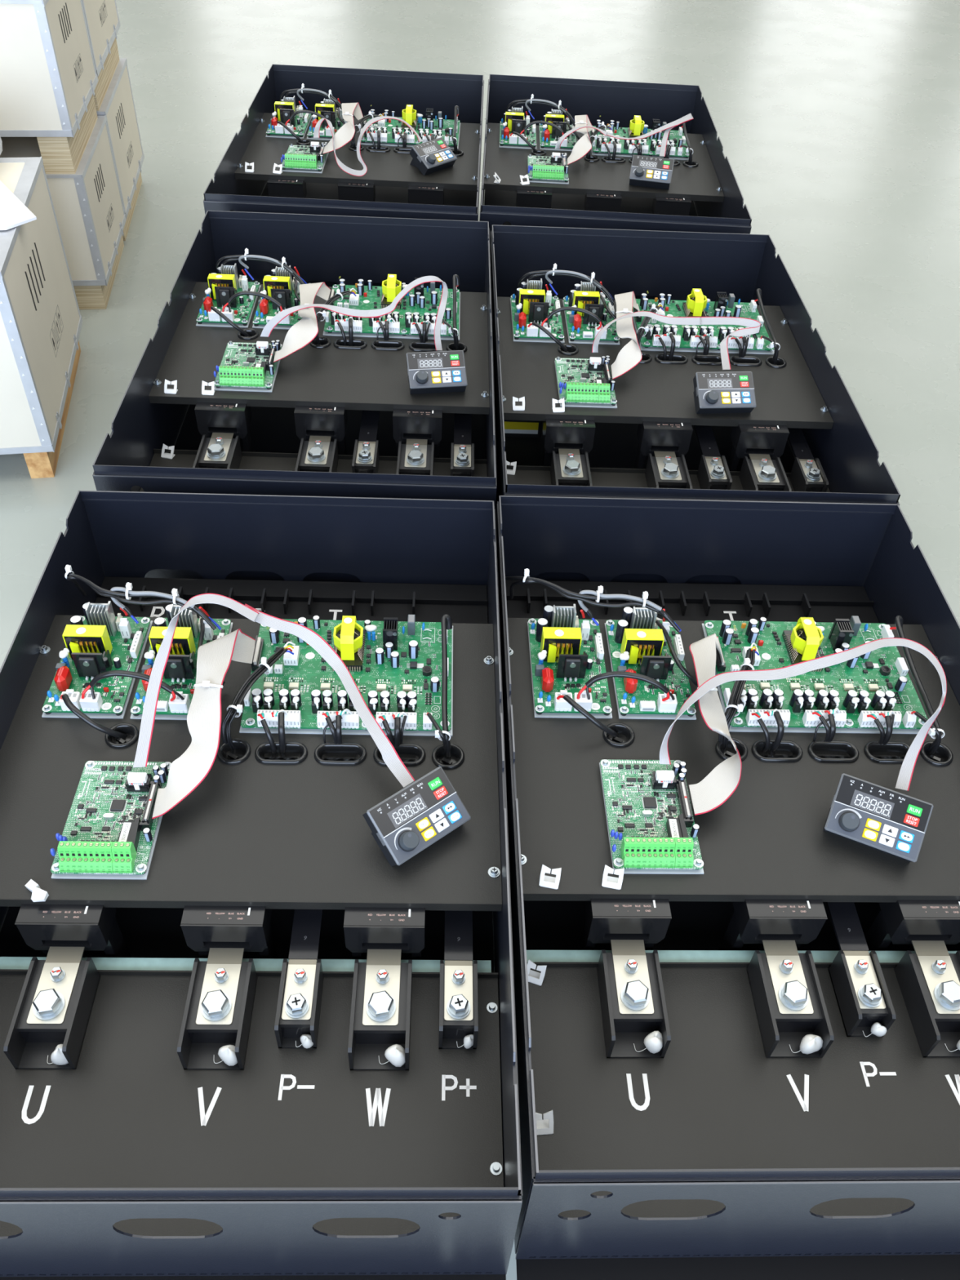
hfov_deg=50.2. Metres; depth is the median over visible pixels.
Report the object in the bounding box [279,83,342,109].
cable
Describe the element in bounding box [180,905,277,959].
sensor
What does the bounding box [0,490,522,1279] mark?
enclosure
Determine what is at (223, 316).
cable
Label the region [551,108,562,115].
sink
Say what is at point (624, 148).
board
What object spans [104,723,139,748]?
grommet
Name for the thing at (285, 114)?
sink
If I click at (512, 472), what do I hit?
clip
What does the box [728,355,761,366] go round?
grommet
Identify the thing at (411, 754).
grommet
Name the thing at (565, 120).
lead
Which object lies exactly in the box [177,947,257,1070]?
terminal
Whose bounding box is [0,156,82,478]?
crate
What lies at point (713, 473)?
terminal
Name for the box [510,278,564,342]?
board
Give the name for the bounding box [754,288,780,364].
lead
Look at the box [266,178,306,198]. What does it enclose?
sensor
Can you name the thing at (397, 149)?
grommet
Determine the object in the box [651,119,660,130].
sink
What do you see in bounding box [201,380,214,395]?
clip
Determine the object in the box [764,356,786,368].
grommet
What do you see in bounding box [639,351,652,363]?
grommet
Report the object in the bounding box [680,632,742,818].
cable
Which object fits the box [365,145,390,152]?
grommet
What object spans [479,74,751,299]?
enclosure
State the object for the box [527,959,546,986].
clip
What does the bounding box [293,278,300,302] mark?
lead
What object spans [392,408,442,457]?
sensor
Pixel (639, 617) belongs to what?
sink
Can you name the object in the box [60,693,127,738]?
cable
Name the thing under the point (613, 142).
lead
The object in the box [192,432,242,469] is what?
terminal
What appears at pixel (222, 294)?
sink
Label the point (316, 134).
cable
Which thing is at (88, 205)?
crate
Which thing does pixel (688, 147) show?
lead
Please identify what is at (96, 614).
sink
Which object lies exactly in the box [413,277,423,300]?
sink
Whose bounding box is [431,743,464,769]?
grommet
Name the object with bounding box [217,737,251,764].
grommet
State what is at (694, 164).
grommet
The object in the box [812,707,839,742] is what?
lead
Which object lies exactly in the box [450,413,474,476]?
terminal
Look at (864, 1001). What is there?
terminal
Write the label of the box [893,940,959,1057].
terminal
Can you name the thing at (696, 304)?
board
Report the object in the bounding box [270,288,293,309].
sink
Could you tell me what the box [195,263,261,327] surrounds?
board
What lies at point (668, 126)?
cable
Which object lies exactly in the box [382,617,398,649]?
sink
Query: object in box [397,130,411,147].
lead
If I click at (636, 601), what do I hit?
cable loom
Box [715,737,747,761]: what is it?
grommet
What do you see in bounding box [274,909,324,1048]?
terminal
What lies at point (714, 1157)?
enclosure
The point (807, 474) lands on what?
terminal
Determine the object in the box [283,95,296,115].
sink
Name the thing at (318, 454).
terminal
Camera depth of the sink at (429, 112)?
2.12 m
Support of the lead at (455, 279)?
attached to the board at (420, 304)
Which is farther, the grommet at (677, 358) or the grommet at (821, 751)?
the grommet at (677, 358)
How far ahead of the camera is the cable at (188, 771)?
0.92 m
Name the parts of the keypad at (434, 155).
dial knob, panel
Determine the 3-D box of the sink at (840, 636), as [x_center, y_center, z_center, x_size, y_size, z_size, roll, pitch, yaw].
[0.376,-0.005,1.067,0.014,0.027,0.020,1,45,-3]
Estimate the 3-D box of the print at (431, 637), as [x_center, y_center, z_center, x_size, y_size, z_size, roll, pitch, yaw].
[-0.049,0.031,1.023,0.022,0.002,0.125,1,45,-2]
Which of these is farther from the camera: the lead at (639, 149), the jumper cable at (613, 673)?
the lead at (639, 149)
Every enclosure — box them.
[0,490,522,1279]
[92,210,497,582]
[203,64,484,286]
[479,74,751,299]
[489,224,900,584]
[495,495,959,1279]
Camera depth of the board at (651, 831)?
0.90 m
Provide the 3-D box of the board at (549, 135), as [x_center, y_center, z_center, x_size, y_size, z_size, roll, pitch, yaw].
[0.162,-1.055,2.110,0.076,0.044,0.133,3,45,-1]
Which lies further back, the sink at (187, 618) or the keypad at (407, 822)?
the sink at (187, 618)
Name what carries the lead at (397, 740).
attached to the board at (395, 666)
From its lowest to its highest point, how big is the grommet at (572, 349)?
0.011 m
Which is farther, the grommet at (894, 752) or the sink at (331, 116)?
the sink at (331, 116)
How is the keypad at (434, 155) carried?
on the enclosure at (233, 188)
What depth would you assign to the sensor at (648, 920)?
0.86 m
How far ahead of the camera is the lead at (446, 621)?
0.97 m
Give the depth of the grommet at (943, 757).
0.98 m
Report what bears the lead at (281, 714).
attached to the board at (395, 666)
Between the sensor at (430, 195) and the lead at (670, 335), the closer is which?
the lead at (670, 335)
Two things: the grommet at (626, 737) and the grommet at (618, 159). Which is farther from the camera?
the grommet at (618, 159)
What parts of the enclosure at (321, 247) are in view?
panel, panel, terminal plate, mounting plate, panel, panel, panel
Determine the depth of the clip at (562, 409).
1.38 m
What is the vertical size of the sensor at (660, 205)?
0.129 m
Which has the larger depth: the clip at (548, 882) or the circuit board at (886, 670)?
the circuit board at (886, 670)
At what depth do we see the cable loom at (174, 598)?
1.01 m
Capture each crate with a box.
[0,0,97,173]
[0,115,126,309]
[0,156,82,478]
[81,0,120,111]
[96,57,144,240]
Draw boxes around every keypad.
[362,766,471,866]
[406,350,467,394]
[409,137,457,175]
[629,155,674,189]
[693,371,756,413]
[822,773,933,862]
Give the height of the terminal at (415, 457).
0.042 m
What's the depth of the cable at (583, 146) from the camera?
2.00 m
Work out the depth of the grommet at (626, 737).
0.98 m
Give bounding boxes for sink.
[71,649,113,676]
[85,600,117,636]
[163,651,196,679]
[169,604,199,638]
[214,286,238,307]
[220,263,239,289]
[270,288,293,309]
[275,265,293,291]
[279,108,296,126]
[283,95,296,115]
[320,111,336,128]
[323,98,335,113]
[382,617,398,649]
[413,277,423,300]
[426,108,433,125]
[511,106,523,112]
[511,119,526,133]
[526,278,542,289]
[528,302,549,322]
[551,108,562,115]
[551,121,566,138]
[551,604,576,627]
[555,651,588,678]
[579,280,595,291]
[582,303,604,324]
[629,606,657,629]
[636,653,671,679]
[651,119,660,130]
[713,291,728,314]
[827,618,853,650]
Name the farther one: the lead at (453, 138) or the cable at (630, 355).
the lead at (453, 138)
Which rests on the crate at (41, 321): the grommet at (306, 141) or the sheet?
the sheet
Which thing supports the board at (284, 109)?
in the enclosure at (233, 188)
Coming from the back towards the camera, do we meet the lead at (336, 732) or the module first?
the module
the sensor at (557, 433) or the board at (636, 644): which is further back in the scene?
the sensor at (557, 433)
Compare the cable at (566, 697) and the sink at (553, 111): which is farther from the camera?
the sink at (553, 111)
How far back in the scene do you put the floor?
2.91 m
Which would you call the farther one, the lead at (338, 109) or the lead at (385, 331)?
the lead at (338, 109)
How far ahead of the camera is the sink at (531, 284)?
1.57 m
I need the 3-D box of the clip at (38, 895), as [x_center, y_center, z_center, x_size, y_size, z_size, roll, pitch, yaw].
[-0.363,0.205,0.835,0.024,0.007,0.012,29,50,24]
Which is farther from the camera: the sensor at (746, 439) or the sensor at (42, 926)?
the sensor at (746, 439)
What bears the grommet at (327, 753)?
attached to the enclosure at (129, 1162)
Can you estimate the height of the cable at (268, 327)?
0.076 m
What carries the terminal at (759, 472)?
in the enclosure at (811, 395)
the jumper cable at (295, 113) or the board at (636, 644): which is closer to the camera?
the board at (636, 644)
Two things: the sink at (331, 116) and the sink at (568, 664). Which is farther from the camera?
the sink at (331, 116)
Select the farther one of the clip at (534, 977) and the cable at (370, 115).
the cable at (370, 115)
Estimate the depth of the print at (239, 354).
1.43 m
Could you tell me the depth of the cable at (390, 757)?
0.94 m
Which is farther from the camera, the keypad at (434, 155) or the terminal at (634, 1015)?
the keypad at (434, 155)
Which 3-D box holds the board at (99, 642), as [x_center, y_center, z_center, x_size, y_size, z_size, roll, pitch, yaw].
[-0.376,0.012,1.003,0.076,0.044,0.133,1,45,-2]
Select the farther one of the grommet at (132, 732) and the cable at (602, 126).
the cable at (602, 126)
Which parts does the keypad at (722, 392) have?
dial knob, panel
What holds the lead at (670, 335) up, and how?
attached to the board at (696, 304)
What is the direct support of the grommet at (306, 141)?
attached to the enclosure at (233, 188)
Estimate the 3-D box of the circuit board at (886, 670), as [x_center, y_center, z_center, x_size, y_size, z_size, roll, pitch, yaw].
[0.418,0.032,1.050,0.022,0.002,0.124,1,45,-3]
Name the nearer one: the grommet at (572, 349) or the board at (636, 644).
the board at (636, 644)
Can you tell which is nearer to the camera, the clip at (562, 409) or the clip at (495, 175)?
the clip at (562, 409)
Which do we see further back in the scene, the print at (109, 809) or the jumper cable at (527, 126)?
the jumper cable at (527, 126)
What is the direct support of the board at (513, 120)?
in the enclosure at (712, 187)
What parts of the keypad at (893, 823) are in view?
dial knob, panel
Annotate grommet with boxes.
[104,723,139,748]
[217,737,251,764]
[237,328,258,340]
[254,741,307,764]
[296,138,311,145]
[309,336,330,348]
[314,742,366,765]
[333,337,367,349]
[348,144,364,151]
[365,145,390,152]
[371,339,404,351]
[373,743,426,766]
[393,146,412,153]
[408,341,442,351]
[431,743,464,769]
[446,342,466,352]
[451,149,463,156]
[531,148,546,155]
[557,343,578,355]
[583,155,599,161]
[601,155,626,163]
[602,722,635,747]
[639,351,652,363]
[654,353,688,364]
[673,160,679,166]
[683,160,698,167]
[691,354,721,365]
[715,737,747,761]
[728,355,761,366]
[751,740,803,762]
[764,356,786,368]
[807,740,859,763]
[863,741,910,764]
[920,741,953,766]
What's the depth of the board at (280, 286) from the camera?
1.53 m
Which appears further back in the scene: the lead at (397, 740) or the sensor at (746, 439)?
the sensor at (746, 439)
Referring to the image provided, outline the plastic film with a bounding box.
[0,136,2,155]
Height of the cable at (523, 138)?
0.046 m
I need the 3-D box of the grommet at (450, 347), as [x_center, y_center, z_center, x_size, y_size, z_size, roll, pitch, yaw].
[-0.034,-0.423,1.495,0.031,0.011,0.030,1,45,-2]
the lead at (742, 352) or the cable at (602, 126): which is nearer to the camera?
the lead at (742, 352)
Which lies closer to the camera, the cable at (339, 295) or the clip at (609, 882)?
the clip at (609, 882)
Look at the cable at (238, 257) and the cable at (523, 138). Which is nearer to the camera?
the cable at (238, 257)
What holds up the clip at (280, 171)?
attached to the enclosure at (233, 188)
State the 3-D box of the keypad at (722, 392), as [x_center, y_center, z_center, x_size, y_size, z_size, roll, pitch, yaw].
[0.331,-0.341,1.401,0.079,0.046,0.070,-2,45,-6]
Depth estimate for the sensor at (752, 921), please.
0.87 m
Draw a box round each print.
[77,761,156,862]
[227,342,272,382]
[421,627,441,719]
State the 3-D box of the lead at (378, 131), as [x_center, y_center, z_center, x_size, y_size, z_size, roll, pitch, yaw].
[-0.211,-0.993,2.047,0.028,0.042,0.028,2,45,-1]
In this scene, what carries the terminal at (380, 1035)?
in the enclosure at (129, 1162)
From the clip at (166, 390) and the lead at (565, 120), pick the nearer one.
the clip at (166, 390)
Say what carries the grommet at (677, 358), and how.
attached to the enclosure at (811, 395)
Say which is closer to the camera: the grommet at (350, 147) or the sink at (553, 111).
the grommet at (350, 147)
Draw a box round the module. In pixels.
[503,419,542,437]
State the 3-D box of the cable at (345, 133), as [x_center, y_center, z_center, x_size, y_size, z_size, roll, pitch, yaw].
[-0.267,-1.022,2.037,0.060,0.040,0.243,6,45,3]
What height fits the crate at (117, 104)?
0.274 m
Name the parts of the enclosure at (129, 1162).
panel, panel, mounting plate, terminal plate, panel, panel, terminal plate, panel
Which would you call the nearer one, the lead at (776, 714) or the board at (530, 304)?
the lead at (776, 714)
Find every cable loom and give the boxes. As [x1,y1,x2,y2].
[64,564,221,630]
[505,568,681,631]
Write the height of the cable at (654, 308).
0.059 m
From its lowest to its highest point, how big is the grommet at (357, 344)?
0.011 m
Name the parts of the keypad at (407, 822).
dial knob, panel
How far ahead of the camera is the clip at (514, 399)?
1.38 m
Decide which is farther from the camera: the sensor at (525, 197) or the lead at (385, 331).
the sensor at (525, 197)
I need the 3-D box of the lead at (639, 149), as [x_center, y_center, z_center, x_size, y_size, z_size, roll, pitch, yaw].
[0.318,-0.978,2.063,0.028,0.042,0.025,3,45,-1]
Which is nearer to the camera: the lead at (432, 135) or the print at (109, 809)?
the print at (109, 809)
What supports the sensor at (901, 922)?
on the enclosure at (714, 1157)
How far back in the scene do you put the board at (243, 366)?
1.40 m
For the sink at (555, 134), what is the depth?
2.09 m
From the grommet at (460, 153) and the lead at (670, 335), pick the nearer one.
the lead at (670, 335)
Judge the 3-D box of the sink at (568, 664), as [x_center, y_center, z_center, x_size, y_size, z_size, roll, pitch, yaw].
[0.091,0.021,1.020,0.029,0.032,0.018,1,45,-3]
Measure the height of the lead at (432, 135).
0.042 m
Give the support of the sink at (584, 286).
in the board at (581, 327)
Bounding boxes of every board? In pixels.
[41,600,152,718]
[50,760,171,879]
[129,604,232,719]
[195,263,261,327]
[213,339,282,391]
[239,614,453,736]
[252,265,309,328]
[266,95,311,138]
[280,142,328,173]
[306,98,347,140]
[323,274,460,340]
[360,104,460,149]
[499,106,536,149]
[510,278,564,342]
[527,152,568,184]
[527,604,612,718]
[538,108,576,151]
[554,355,617,408]
[562,280,619,344]
[588,115,688,159]
[599,759,703,874]
[604,606,696,719]
[632,288,773,354]
[702,615,928,733]
[860,629,911,711]
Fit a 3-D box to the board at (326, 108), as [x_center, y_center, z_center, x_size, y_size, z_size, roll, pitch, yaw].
[-0.309,-1.069,2.097,0.076,0.044,0.133,2,45,-1]
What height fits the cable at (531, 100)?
0.067 m
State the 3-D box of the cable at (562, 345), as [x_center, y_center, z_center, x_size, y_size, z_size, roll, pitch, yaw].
[0.099,-0.440,1.503,0.067,0.046,0.021,14,46,10]
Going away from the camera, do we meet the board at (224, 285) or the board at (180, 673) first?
the board at (180, 673)
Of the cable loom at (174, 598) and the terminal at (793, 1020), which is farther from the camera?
the cable loom at (174, 598)
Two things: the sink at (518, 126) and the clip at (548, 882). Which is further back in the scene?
the sink at (518, 126)
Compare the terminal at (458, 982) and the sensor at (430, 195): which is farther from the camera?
the sensor at (430, 195)
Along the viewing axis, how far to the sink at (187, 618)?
1.03 m
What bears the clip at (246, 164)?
attached to the enclosure at (233, 188)
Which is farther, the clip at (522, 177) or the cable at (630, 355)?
the clip at (522, 177)
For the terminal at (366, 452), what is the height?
0.041 m
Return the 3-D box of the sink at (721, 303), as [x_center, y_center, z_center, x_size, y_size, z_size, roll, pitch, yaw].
[0.373,-0.521,1.587,0.014,0.027,0.020,1,45,-2]
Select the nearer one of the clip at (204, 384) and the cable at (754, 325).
the clip at (204, 384)
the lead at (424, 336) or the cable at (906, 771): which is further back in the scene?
the lead at (424, 336)
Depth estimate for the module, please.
1.55 m
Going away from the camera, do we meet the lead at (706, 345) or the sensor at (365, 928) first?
the sensor at (365, 928)
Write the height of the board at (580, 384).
0.026 m
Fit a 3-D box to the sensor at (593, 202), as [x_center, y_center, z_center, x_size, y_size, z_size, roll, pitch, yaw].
[0.233,-0.803,1.993,0.066,0.129,0.042,3,45,-1]
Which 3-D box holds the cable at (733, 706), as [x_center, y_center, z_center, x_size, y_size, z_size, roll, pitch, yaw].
[0.257,0.049,1.011,0.017,0.059,0.124,18,47,15]
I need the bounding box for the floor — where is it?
[0,0,959,1279]
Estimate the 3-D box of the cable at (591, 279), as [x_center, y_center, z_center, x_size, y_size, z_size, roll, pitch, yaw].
[0.133,-0.546,1.577,0.159,0.067,0.035,13,45,9]
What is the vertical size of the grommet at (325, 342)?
0.011 m
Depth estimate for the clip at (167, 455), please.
1.39 m
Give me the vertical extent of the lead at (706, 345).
0.042 m
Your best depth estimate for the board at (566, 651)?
1.02 m
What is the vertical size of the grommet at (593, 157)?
0.011 m
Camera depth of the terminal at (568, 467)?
1.36 m
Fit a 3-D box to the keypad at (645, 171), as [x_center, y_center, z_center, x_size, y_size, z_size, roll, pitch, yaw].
[0.328,-0.897,1.962,0.079,0.046,0.070,9,45,6]
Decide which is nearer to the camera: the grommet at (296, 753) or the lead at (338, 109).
the grommet at (296, 753)
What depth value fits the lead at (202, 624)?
1.02 m
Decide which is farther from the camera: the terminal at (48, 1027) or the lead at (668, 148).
the lead at (668, 148)
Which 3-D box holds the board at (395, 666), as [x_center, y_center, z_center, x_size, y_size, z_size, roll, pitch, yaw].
[-0.127,0.022,1.009,0.201,0.042,0.150,1,45,-2]
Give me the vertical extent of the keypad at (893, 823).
0.046 m
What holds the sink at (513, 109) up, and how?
in the board at (513, 120)
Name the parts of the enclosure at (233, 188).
panel, panel, mounting plate, panel, panel, panel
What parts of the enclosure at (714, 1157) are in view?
panel, terminal plate, panel, mounting plate, panel, panel, terminal plate, panel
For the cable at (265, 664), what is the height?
0.059 m
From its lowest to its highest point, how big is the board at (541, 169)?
0.026 m
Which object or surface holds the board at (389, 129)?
on the enclosure at (233, 188)
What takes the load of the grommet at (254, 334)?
attached to the enclosure at (321, 247)
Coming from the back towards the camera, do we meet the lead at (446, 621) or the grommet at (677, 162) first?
the grommet at (677, 162)
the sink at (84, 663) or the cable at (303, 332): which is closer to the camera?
the sink at (84, 663)
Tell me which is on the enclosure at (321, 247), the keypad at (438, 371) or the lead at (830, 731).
the keypad at (438, 371)
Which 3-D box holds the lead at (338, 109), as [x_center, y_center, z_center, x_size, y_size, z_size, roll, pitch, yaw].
[-0.287,-1.072,2.105,0.019,0.024,0.083,-14,47,-17]
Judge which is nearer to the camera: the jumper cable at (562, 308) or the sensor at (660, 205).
the jumper cable at (562, 308)
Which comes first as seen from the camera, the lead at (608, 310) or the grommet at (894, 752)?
the grommet at (894, 752)
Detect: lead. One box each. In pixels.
[197,617,225,685]
[257,709,287,753]
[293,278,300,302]
[321,708,351,743]
[334,317,354,346]
[337,108,345,124]
[367,129,381,150]
[376,317,395,340]
[378,711,408,746]
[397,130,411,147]
[412,320,431,342]
[423,133,437,141]
[426,614,452,757]
[443,274,459,350]
[446,105,459,154]
[564,118,580,139]
[599,293,616,321]
[602,140,616,160]
[631,142,645,157]
[654,332,675,360]
[655,620,697,685]
[657,143,671,158]
[680,115,693,164]
[694,333,713,355]
[730,335,749,357]
[751,708,784,751]
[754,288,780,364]
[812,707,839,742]
[866,710,894,744]
[889,615,944,755]
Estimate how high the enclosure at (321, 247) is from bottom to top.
0.320 m
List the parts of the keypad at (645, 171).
dial knob, panel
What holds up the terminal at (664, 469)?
on the enclosure at (811, 395)
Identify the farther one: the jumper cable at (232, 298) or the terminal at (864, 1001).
the jumper cable at (232, 298)
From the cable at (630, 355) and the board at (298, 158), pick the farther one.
the board at (298, 158)
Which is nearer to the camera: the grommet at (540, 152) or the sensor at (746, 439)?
the sensor at (746, 439)
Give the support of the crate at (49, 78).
on the crate at (88, 205)
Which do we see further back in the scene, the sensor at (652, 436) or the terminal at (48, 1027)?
the sensor at (652, 436)
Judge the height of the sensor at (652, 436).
0.129 m
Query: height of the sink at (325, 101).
0.036 m
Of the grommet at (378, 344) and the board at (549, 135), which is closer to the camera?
the grommet at (378, 344)
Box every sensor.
[14,904,131,957]
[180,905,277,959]
[194,402,253,452]
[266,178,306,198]
[293,405,347,454]
[337,182,375,201]
[343,906,425,959]
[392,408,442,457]
[408,185,444,204]
[515,189,551,208]
[542,418,595,466]
[577,898,671,950]
[583,192,622,212]
[634,421,693,468]
[651,196,691,216]
[718,899,827,951]
[727,423,789,471]
[864,899,959,951]
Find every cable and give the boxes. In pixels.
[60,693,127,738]
[81,670,184,701]
[126,593,414,790]
[144,628,261,822]
[208,306,249,337]
[215,248,306,284]
[221,641,295,749]
[222,291,284,311]
[256,275,448,352]
[268,282,334,364]
[275,120,303,142]
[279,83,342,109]
[284,110,328,128]
[311,115,422,176]
[314,288,356,344]
[320,102,366,155]
[350,111,382,148]
[505,93,575,126]
[510,131,537,153]
[517,263,614,306]
[520,120,566,138]
[527,321,568,351]
[541,306,604,329]
[551,113,693,160]
[556,694,618,737]
[563,115,594,165]
[576,671,674,701]
[586,121,612,159]
[589,311,760,370]
[605,291,642,379]
[635,302,663,346]
[655,637,946,791]
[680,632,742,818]
[718,642,759,748]
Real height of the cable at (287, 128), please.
0.046 m
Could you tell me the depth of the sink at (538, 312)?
1.53 m
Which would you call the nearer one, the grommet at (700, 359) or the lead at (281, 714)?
the lead at (281, 714)
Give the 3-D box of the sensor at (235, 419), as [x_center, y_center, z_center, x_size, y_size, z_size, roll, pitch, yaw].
[-0.350,-0.275,1.425,0.066,0.129,0.042,1,45,-2]
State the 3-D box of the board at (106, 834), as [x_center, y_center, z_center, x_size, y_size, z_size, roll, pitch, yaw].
[-0.317,0.147,0.882,0.079,0.026,0.119,1,45,-2]
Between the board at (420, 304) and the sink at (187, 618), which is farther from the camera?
the board at (420, 304)
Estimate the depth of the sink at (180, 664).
0.99 m
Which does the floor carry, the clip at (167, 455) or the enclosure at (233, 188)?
the enclosure at (233, 188)
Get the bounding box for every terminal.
[3,946,100,1069]
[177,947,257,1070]
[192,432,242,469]
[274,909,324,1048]
[294,435,338,472]
[347,949,412,1070]
[351,410,379,473]
[395,439,434,475]
[438,910,478,1048]
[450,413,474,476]
[550,448,592,486]
[596,939,671,1057]
[644,451,692,488]
[693,425,732,489]
[738,453,791,491]
[746,940,834,1057]
[787,427,828,492]
[826,902,896,1036]
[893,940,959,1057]
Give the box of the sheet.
[0,180,36,230]
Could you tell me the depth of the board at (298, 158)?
1.94 m
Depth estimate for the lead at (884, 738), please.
0.98 m
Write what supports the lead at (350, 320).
attached to the board at (420, 304)
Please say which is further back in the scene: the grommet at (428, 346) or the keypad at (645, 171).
the keypad at (645, 171)
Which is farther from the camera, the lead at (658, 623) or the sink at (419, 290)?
the sink at (419, 290)
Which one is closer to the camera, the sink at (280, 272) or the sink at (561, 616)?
the sink at (561, 616)
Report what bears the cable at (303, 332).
attached to the board at (243, 366)
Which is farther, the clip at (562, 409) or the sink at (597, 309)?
the sink at (597, 309)
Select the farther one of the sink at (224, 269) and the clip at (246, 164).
the clip at (246, 164)
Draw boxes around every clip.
[25,879,48,902]
[160,444,175,459]
[164,379,177,394]
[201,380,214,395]
[244,162,254,172]
[272,163,282,173]
[493,172,501,183]
[506,460,516,475]
[512,396,524,410]
[520,174,529,185]
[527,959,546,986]
[535,1110,553,1135]
[538,864,561,889]
[551,398,564,412]
[601,864,624,889]
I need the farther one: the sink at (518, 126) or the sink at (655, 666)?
the sink at (518, 126)
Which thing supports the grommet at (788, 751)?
attached to the enclosure at (714, 1157)
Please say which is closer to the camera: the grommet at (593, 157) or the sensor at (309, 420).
the sensor at (309, 420)
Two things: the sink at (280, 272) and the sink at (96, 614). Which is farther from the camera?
the sink at (280, 272)
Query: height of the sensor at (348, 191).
0.129 m
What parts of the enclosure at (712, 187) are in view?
panel, panel, panel, mounting plate, panel, panel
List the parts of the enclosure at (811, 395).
panel, panel, panel, mounting plate, terminal plate, panel, panel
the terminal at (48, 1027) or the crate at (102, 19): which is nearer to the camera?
the terminal at (48, 1027)
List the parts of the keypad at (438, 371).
dial knob, panel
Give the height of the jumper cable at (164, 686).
0.030 m
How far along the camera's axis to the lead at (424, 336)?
1.49 m
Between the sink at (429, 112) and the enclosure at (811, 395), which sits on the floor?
the enclosure at (811, 395)
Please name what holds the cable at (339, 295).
in the enclosure at (321, 247)
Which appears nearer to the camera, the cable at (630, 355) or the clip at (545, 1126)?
the clip at (545, 1126)
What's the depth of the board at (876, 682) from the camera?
1.04 m
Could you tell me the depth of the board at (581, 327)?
1.54 m

